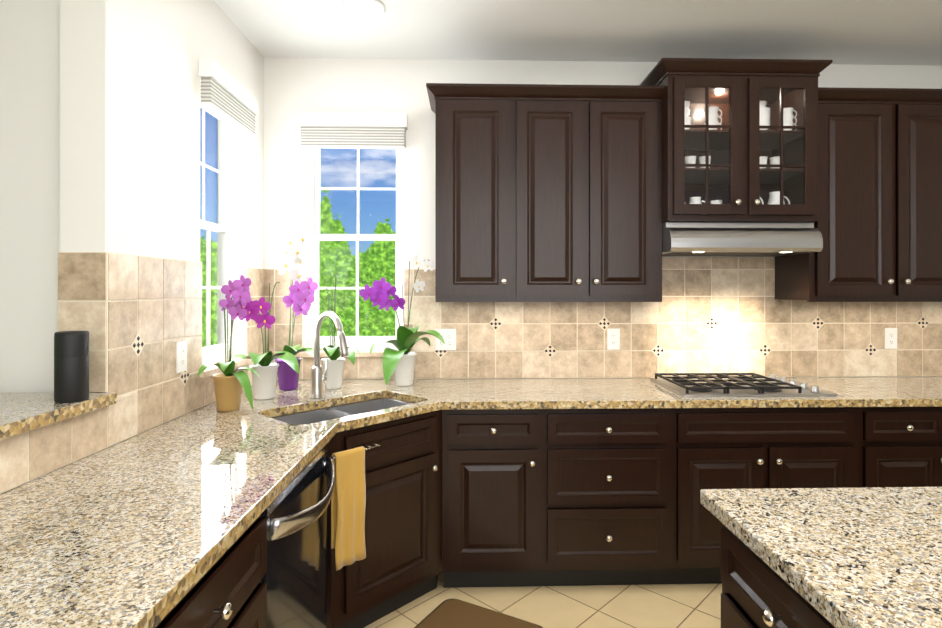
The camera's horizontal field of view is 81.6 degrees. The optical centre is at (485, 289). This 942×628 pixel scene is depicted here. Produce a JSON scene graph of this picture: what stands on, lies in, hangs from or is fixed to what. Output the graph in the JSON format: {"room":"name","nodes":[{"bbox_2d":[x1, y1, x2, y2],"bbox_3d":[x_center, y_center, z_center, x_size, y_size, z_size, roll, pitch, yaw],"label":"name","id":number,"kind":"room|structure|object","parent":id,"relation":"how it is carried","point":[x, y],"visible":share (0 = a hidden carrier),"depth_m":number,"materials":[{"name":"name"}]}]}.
{"room":"kitchen","nodes":[
{"label":"kitchen","id":0,"kind":"room"},
{"bbox_2d":[0,0,267,491],"bbox_3d":[-1.258,0.044,0.695,0.165,2.760,4.830,0,0,-2],"label":"wall","id":1,"kind":"structure","parent":0,"point":[98,124],"depth_m":1.81,"materials":[{"name":"white paint"}]},
{"bbox_2d":[0,392,116,439],"bbox_3d":[-1.407,0.344,0.023,0.540,0.035,3.457,0,0,-2],"label":"granite bar ledge","id":2,"kind":"object","parent":1,"relation":"on","point":[20,413],"visible":1,"depth_m":1.54,"materials":[{"name":"beige stone"}]},
{"bbox_2d":[54,331,88,402],"bbox_3d":[-1.229,0.226,1.621,0.084,0.206,0.084,0,0,-2],"label":"speaker","id":3,"kind":"object","parent":2,"relation":"on","point":[71,366],"visible":1,"depth_m":1.59},
{"bbox_2d":[200,88,232,364],"bbox_3d":[-1.341,-0.289,2.619,0.050,1.287,0.480,0,0,-2],"label":"window","id":4,"kind":"structure","parent":1,"relation":"in","point":[223,227],"depth_m":2.80,"materials":[{"name":"white wood"}]},
{"bbox_2d":[199,59,258,134],"bbox_3d":[-1.220,-0.908,2.623,0.061,0.190,0.520,0,0,-2],"label":"blind valance","id":5,"kind":"object","parent":1,"relation":"attached to","point":[227,97],"visible":1,"depth_m":2.53,"materials":[{"name":"white"}]},
{"bbox_2d":[0,252,941,493],"bbox_3d":[1.449,0.157,0.838,5.584,0.702,4.920,0,0,-2],"label":"tile backsplash","id":6,"kind":"structure","parent":1,"relation":"attached to","point":[137,317],"depth_m":3.15,"materials":[{"name":"beige tile"}]},
{"bbox_2d":[176,341,186,372],"bbox_3d":[-1.226,0.270,2.206,0.007,0.122,0.072,0,0,-2],"label":"electrical outlet","id":7,"kind":"object","parent":6,"relation":"attached to","point":[181,356],"visible":1,"depth_m":2.20,"materials":[{"name":"white plastic"}]},
{"bbox_2d":[436,329,455,349],"bbox_3d":[-0.226,0.286,3.137,0.118,0.122,0.007,0,0,-2],"label":"electrical outlet","id":8,"kind":"object","parent":6,"relation":"attached to","point":[448,336],"visible":0.83,"depth_m":3.14,"materials":[{"name":"white plastic"}]},
{"bbox_2d":[607,329,619,349],"bbox_3d":[0.746,0.286,3.166,0.072,0.122,0.007,0,0,-2],"label":"electrical outlet","id":9,"kind":"object","parent":6,"relation":"attached to","point":[613,339],"visible":1,"depth_m":3.16,"materials":[{"name":"white plastic"}]},
{"bbox_2d":[885,328,896,348],"bbox_3d":[2.393,0.286,3.213,0.072,0.122,0.007,0,0,-2],"label":"electrical outlet","id":10,"kind":"object","parent":6,"relation":"attached to","point":[890,338],"visible":1,"depth_m":3.21,"materials":[{"name":"white plastic"}]},
{"bbox_2d":[364,572,721,627],"bbox_3d":[0.101,1.454,0.812,8.500,0.060,4.990,0,0,-2],"label":"floor","id":11,"kind":"structure","parent":0,"point":[654,606],"depth_m":2.46,"materials":[{"name":"tile"}]},
{"bbox_2d":[155,515,266,627],"bbox_3d":[-0.874,0.987,1.082,0.661,0.876,0.609,0,0,-2],"label":"base cabinet","id":12,"kind":"object","parent":11,"relation":"on","point":[232,594],"depth_m":1.20,"materials":[{"name":"brown wood"}]},
{"bbox_2d":[0,376,941,627],"bbox_3d":[1.524,0.528,0.789,5.438,0.038,4.818,0,0,-2],"label":"countertop","id":13,"kind":"structure","parent":12,"relation":"on","point":[148,528],"depth_m":1.44,"materials":[{"name":"stone"}]},
{"bbox_2d":[198,275,259,411],"bbox_3d":[-1.056,0.223,2.285,0.203,0.575,0.213,0,0,-2],"label":"orchid","id":14,"kind":"object","parent":13,"relation":"on","point":[230,382],"visible":1,"depth_m":2.28,"materials":[{"name":"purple plant"}]},
{"bbox_2d":[228,282,298,399],"bbox_3d":[-0.999,0.236,2.515,0.326,0.550,0.262,0,0,-2],"label":"orchid","id":15,"kind":"object","parent":13,"relation":"on","point":[264,367],"visible":0.96,"depth_m":2.52,"materials":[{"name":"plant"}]},
{"bbox_2d":[273,227,317,389],"bbox_3d":[-0.953,0.099,2.778,0.250,0.824,0.204,0,0,-2],"label":"orchid","id":16,"kind":"object","parent":13,"relation":"on","point":[296,250],"visible":0.85,"depth_m":2.74,"materials":[{"name":"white plant"}]},
{"bbox_2d":[310,311,348,398],"bbox_3d":[-0.720,0.305,2.526,0.214,0.413,0.223,0,0,-2],"label":"faucet","id":17,"kind":"object","parent":13,"relation":"on","point":[318,378],"visible":1,"depth_m":2.57,"materials":[{"name":"silver metal"}]},
{"bbox_2d":[320,274,359,388],"bbox_3d":[-0.755,0.212,2.797,0.215,0.599,0.239,0,0,-2],"label":"orchid","id":18,"kind":"object","parent":13,"relation":"on","point":[335,372],"visible":0.88,"depth_m":2.81,"materials":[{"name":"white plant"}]},
{"bbox_2d":[271,398,411,424],"bbox_3d":[-0.610,0.651,2.418,0.390,0.200,0.710,0,0,42],"label":"sink","id":19,"kind":"object","parent":13,"relation":"in","point":[325,414],"visible":0.15,"depth_m":2.52,"materials":[{"name":"grey metal"}]},
{"bbox_2d":[359,255,444,385],"bbox_3d":[-0.429,0.162,2.874,0.439,0.698,0.450,0,0,-2],"label":"orchid","id":20,"kind":"object","parent":13,"relation":"on","point":[400,363],"visible":1,"depth_m":2.87,"materials":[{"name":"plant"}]},
{"bbox_2d":[650,373,837,396],"bbox_3d":[1.318,0.490,2.860,0.750,0.042,0.490,0,0,-2],"label":"cooktop","id":21,"kind":"object","parent":13,"relation":"in","point":[710,385],"visible":1,"depth_m":2.74,"materials":[{"name":"silver metal"}]},
{"bbox_2d":[261,443,334,627],"bbox_3d":[-0.854,0.986,1.692,0.734,0.871,0.600,0,0,-2],"label":"dishwasher","id":22,"kind":"object","parent":11,"relation":"on","point":[294,513],"visible":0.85,"depth_m":1.65,"materials":[{"name":"black metal"}]},
{"bbox_2d":[327,409,446,627],"bbox_3d":[-0.724,0.989,2.567,1.047,0.876,1.132,0,0,-2],"label":"base cabinet","id":23,"kind":"object","parent":11,"relation":"on","point":[406,476],"depth_m":2.32,"materials":[{"name":"brown wood"}]},
{"bbox_2d":[332,442,380,458],"bbox_3d":[-0.491,0.621,2.111,0.160,0.010,0.202,0,0,-2],"label":"towel bar","id":24,"kind":"object","parent":23,"relation":"attached to","point":[373,447],"visible":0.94,"depth_m":2.15,"materials":[{"name":"silver metal"}]},
{"bbox_2d":[331,446,365,570],"bbox_3d":[-0.516,0.818,2.065,0.051,0.426,0.136,0,0,42],"label":"hanging towel","id":25,"kind":"object","parent":24,"relation":"hanging from","point":[348,502],"visible":0.96,"depth_m":2.04,"materials":[{"name":"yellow fabric"}]},
{"bbox_2d":[414,598,542,627],"bbox_3d":[-0.166,1.416,2.010,0.500,0.018,0.900,0,0,29],"label":"kitchen mat","id":26,"kind":"object","parent":11,"relation":"on","point":[452,613],"visible":1,"depth_m":2.33,"materials":[{"name":"brown"}]},
{"bbox_2d":[447,409,546,587],"bbox_3d":[0.026,0.989,2.839,0.467,0.876,0.631,0,0,-2],"label":"base cabinet","id":27,"kind":"object","parent":11,"relation":"on","point":[516,497],"depth_m":2.53,"materials":[{"name":"brown wood"}]},
{"bbox_2d":[547,408,678,585],"bbox_3d":[0.564,0.989,2.855,0.610,0.876,0.631,0,0,-2],"label":"base cabinet","id":28,"kind":"object","parent":11,"relation":"on","point":[613,474],"depth_m":2.55,"materials":[{"name":"brown wood"}]},
{"bbox_2d":[679,407,866,583],"bbox_3d":[1.315,0.989,2.876,0.892,0.876,0.631,0,0,-2],"label":"base cabinet","id":29,"kind":"object","parent":11,"relation":"on","point":[800,447],"depth_m":2.57,"materials":[{"name":"brown wood"}]},
{"bbox_2d":[721,524,835,627],"bbox_3d":[2.405,0.985,-0.072,3.646,0.876,2.987,0,0,-2],"label":"base cabinet","id":30,"kind":"object","parent":11,"relation":"on","point":[757,592],"visible":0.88,"depth_m":1.18,"materials":[{"name":"brown wood"}]},
{"bbox_2d":[700,487,941,627],"bbox_3d":[2.431,0.527,-0.071,3.674,0.038,3.047,0,0,-2],"label":"countertop","id":31,"kind":"structure","parent":30,"relation":"on","point":[865,557],"depth_m":1.10,"materials":[{"name":"stone"}]},
{"bbox_2d":[867,407,941,486],"bbox_3d":[1.979,0.989,2.895,0.436,0.876,0.631,0,0,-2],"label":"base cabinet","id":32,"kind":"object","parent":11,"relation":"on","point":[904,444],"depth_m":2.58,"materials":[{"name":"brown wood"}]},
{"bbox_2d":[214,0,941,65],"bbox_3d":[0.101,-1.366,0.817,8.500,0.060,4.990,0,0,-2],"label":"ceiling","id":33,"kind":"structure","parent":0,"point":[880,32],"depth_m":2.80,"materials":[{"name":"white paint"}]},
{"bbox_2d":[342,0,384,17],"bbox_3d":[-0.570,-1.327,2.563,0.200,0.009,0.200,0,0,-2],"label":"recessed light","id":34,"kind":"object","parent":33,"relation":"in","point":[367,8],"visible":1,"depth_m":2.57,"materials":[{"name":"white"}]},
{"bbox_2d":[268,57,941,379],"bbox_3d":[1.434,0.048,3.274,5.694,2.760,0.150,0,0,-2],"label":"wall","id":35,"kind":"structure","parent":0,"point":[295,85],"depth_m":3.15,"materials":[{"name":"white paint"}]},
{"bbox_2d":[298,112,407,148],"bbox_3d":[-0.750,-0.907,3.106,0.610,0.190,0.061,0,0,-2],"label":"blind valance","id":36,"kind":"object","parent":35,"relation":"attached to","point":[353,130],"visible":0.98,"depth_m":3.08,"materials":[{"name":"white"}]},
{"bbox_2d":[308,148,403,349],"bbox_3d":[-0.754,-0.288,3.226,0.570,1.287,0.050,0,0,-2],"label":"window","id":37,"kind":"structure","parent":35,"relation":"in","point":[361,342],"depth_m":3.21,"materials":[{"name":"white wood"}]},
{"bbox_2d":[434,83,529,301],"bbox_3d":[-0.025,-0.491,2.981,0.473,1.094,0.348,0,0,-2],"label":"upper cabinet","id":38,"kind":"object","parent":35,"relation":"attached to","point":[482,131],"depth_m":2.81,"materials":[{"name":"brown wood"}]},
{"bbox_2d":[530,84,664,301],"bbox_3d":[0.494,-0.491,2.996,0.856,1.094,0.348,0,0,-2],"label":"upper cabinet","id":39,"kind":"object","parent":35,"relation":"attached to","point":[548,192],"depth_m":2.83,"materials":[{"name":"brown wood"}]},
{"bbox_2d":[640,58,832,222],"bbox_3d":[1.315,-0.757,2.962,0.870,0.810,0.464,0,0,-2],"label":"upper cabinet","id":40,"kind":"object","parent":35,"relation":"attached to","point":[737,179],"visible":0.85,"depth_m":2.78,"materials":[{"name":"brown wood"}]},
{"bbox_2d":[685,101,691,128],"bbox_3d":[1.046,-0.914,2.919,0.109,0.165,0.114,0,0,-2],"label":"ceramic dish","id":41,"kind":"object","parent":40,"relation":"in","point":[688,122],"depth_m":2.88,"materials":[{"name":"white ceramic"}]},
{"bbox_2d":[704,106,721,129],"bbox_3d":[1.211,-0.899,2.899,0.079,0.134,0.067,0,0,43],"label":"ceramic dish","id":42,"kind":"object","parent":40,"relation":"in","point":[714,117],"depth_m":2.88,"materials":[{"name":"white ceramic"}]},
{"bbox_2d":[760,191,789,203],"bbox_3d":[1.506,-0.448,2.932,0.254,0.150,0.084,0,0,-2],"label":"ceramic dish","id":43,"kind":"object","parent":40,"relation":"in","point":[773,199],"depth_m":2.91,"materials":[{"name":"white ceramic"}]},
{"bbox_2d":[760,100,796,129],"bbox_3d":[1.521,-0.916,2.907,0.261,0.170,0.130,0,0,22],"label":"mugs","id":44,"kind":"object","parent":40,"relation":"in","point":[787,112],"depth_m":2.88,"materials":[{"name":"white ceramic"}]},
{"bbox_2d":[662,222,822,256],"bbox_3d":[1.315,-0.270,2.969,0.776,0.156,0.447,0,0,-2],"label":"range hood","id":45,"kind":"object","parent":35,"relation":"attached to","point":[709,239],"visible":0.98,"depth_m":2.76,"materials":[{"name":"silver metal"}]},
{"bbox_2d":[775,87,941,301],"bbox_3d":[2.156,-0.491,3.045,0.905,1.094,0.348,0,0,-2],"label":"upper cabinet","id":46,"kind":"object","parent":35,"relation":"attached to","point":[879,222],"depth_m":2.87,"materials":[{"name":"brown wood"}]},
{"label":"outside","id":47,"kind":"structure","parent":0,"visible":0},
{"bbox_2d":[200,186,395,346],"bbox_3d":[-2.335,-2.574,2.199,17.309,10.000,17.309,0,0,-2],"label":"trees","id":48,"kind":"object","parent":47,"point":[340,269],"depth_m":10.55,"materials":[{"name":"green plant"}]}
]}

